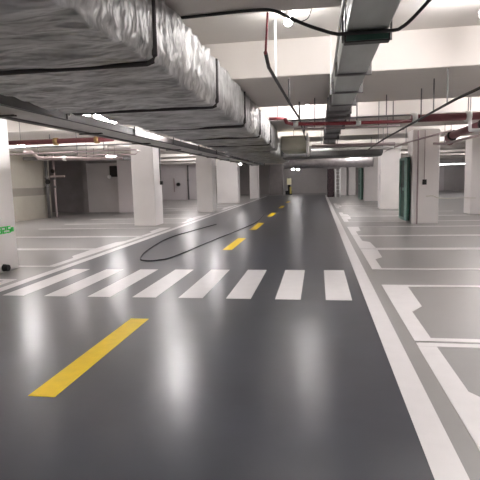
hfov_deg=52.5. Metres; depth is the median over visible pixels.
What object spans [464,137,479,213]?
column
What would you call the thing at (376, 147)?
pipe
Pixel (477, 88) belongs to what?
conduit
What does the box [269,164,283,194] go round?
column
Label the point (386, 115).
pipe
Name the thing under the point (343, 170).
column
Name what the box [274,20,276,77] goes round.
conduit
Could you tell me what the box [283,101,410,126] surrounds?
pipe
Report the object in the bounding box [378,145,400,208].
column
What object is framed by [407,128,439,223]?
column
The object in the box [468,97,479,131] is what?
pipe elbow
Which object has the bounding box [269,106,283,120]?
pipe
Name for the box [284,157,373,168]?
pipe
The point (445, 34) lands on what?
ceiling
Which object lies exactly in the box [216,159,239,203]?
column
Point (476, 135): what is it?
pipe
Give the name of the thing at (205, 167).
column
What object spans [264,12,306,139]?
conduit
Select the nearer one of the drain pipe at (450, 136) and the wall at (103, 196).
the drain pipe at (450, 136)
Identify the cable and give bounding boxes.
[140,216,262,260]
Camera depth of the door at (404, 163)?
16.25 m
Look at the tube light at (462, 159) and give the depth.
47.26 m
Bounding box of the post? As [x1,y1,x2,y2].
[285,178,291,194]
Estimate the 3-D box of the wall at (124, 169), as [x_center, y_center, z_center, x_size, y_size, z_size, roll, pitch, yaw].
[-5.787,-3.107,26.796,1.540,3.100,1.050,0,7,9]
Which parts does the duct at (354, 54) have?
hanger rod, hanger rod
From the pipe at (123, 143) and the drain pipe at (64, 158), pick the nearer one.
the pipe at (123, 143)
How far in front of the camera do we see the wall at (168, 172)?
43.09 m
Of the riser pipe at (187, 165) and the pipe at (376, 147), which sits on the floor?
the riser pipe at (187, 165)
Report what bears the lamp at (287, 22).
hanging from the ceiling
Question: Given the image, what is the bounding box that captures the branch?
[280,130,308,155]
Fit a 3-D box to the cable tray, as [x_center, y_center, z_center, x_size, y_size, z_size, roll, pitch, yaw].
[-1.157,-3.340,15.641,0.761,1.200,29.113,0,7,9]
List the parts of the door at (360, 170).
frame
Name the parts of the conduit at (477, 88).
hanger rod, hanger rod, hanger rod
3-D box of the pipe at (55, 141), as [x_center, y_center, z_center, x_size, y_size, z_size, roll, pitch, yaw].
[-4.886,-2.320,11.523,3.910,0.330,0.175,-1,7,6]
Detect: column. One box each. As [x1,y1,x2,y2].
[0,118,18,272]
[130,144,162,225]
[195,155,216,211]
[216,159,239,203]
[249,165,259,198]
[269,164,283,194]
[340,167,345,194]
[348,167,355,194]
[363,157,377,200]
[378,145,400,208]
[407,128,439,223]
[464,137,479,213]
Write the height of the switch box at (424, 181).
1.750 m
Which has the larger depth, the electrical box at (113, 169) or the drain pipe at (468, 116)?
the electrical box at (113, 169)
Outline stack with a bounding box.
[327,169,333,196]
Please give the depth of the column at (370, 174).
32.13 m
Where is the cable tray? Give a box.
[0,94,264,165]
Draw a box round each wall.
[9,151,51,221]
[48,160,116,211]
[86,163,118,211]
[116,155,133,212]
[161,164,196,199]
[216,158,464,194]
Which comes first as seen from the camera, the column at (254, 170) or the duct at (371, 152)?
the duct at (371, 152)
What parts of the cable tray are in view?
rail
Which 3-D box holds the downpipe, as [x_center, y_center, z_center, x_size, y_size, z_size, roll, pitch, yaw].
[5.828,-2.038,15.953,0.048,3.050,0.050,0,7,9]
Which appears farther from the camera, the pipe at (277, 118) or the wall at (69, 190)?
the wall at (69, 190)
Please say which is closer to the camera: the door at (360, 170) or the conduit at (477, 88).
the conduit at (477, 88)
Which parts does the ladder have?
rail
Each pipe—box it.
[8,134,113,146]
[9,135,139,155]
[9,143,136,149]
[23,145,122,160]
[23,148,130,160]
[44,155,50,217]
[52,155,57,216]
[187,165,189,199]
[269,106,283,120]
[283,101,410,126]
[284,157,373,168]
[292,95,410,120]
[294,101,400,129]
[311,128,401,150]
[312,128,394,147]
[410,97,479,123]
[433,133,479,144]
[445,120,479,145]
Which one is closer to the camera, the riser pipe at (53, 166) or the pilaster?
the riser pipe at (53, 166)
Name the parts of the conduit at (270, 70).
hanger rod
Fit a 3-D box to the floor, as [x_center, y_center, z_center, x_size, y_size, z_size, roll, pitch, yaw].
[4.139,-1.609,25.671,32.000,0.106,60.000,0,7,9]
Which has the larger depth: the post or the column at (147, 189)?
the post
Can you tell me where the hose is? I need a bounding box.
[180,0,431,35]
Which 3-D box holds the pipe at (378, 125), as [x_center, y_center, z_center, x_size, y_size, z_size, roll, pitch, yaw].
[2.293,-2.911,10.463,2.266,0.997,0.036,-1,7,7]
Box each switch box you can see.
[159,148,162,184]
[422,130,426,184]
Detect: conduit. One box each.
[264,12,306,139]
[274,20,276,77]
[368,68,479,149]
[376,128,452,151]
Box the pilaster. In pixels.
[81,160,90,212]
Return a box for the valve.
[45,169,64,183]
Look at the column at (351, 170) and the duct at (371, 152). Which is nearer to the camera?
the duct at (371, 152)
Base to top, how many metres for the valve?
0.720 m
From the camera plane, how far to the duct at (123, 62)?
4.25 m
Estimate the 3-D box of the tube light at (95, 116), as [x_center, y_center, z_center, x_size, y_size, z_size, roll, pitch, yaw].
[-2.216,-2.199,7.988,0.080,0.479,0.750,0,7,9]
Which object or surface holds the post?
on the floor
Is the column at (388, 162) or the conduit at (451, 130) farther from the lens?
the column at (388, 162)
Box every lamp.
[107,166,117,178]
[284,9,311,25]
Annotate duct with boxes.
[0,0,288,162]
[282,137,382,159]
[321,0,400,143]
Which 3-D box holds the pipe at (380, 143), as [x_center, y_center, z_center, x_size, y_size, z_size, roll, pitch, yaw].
[3.586,-3.512,15.411,2.608,1.080,0.100,-1,7,5]
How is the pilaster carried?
on the floor
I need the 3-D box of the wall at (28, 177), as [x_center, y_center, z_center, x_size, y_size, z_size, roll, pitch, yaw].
[-11.707,-1.041,11.245,0.310,3.100,26.600,0,7,9]
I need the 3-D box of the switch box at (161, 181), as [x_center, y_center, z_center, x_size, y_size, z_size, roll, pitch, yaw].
[-3.006,-2.898,18.403,0.095,1.600,0.130,0,7,9]
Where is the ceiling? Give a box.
[7,0,479,165]
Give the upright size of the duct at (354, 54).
0.940 m
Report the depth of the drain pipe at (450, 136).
13.57 m
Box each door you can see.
[358,168,362,199]
[399,157,409,220]
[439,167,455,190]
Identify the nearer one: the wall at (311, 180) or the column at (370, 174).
the column at (370, 174)
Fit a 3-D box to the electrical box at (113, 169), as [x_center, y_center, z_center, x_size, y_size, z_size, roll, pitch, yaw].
[-7.050,-3.718,26.738,0.510,0.710,0.310,0,7,9]
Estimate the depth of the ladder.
40.27 m
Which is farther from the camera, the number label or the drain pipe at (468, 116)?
the drain pipe at (468, 116)
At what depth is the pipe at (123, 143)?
12.46 m
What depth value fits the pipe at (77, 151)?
13.85 m
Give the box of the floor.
[0,190,479,479]
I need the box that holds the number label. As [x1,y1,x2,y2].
[0,226,13,233]
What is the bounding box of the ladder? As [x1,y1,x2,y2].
[335,169,340,196]
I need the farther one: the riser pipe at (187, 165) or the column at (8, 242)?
the riser pipe at (187, 165)
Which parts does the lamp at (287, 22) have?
bulb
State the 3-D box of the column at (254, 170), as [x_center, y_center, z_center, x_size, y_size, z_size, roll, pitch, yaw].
[1.235,-5.086,41.416,0.720,3.100,0.800,0,7,9]
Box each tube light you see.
[94,115,116,122]
[439,159,464,164]
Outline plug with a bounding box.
[1,264,10,271]
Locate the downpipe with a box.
[416,130,418,223]
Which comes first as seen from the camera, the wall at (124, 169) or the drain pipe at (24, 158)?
the drain pipe at (24, 158)
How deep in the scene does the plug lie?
8.99 m

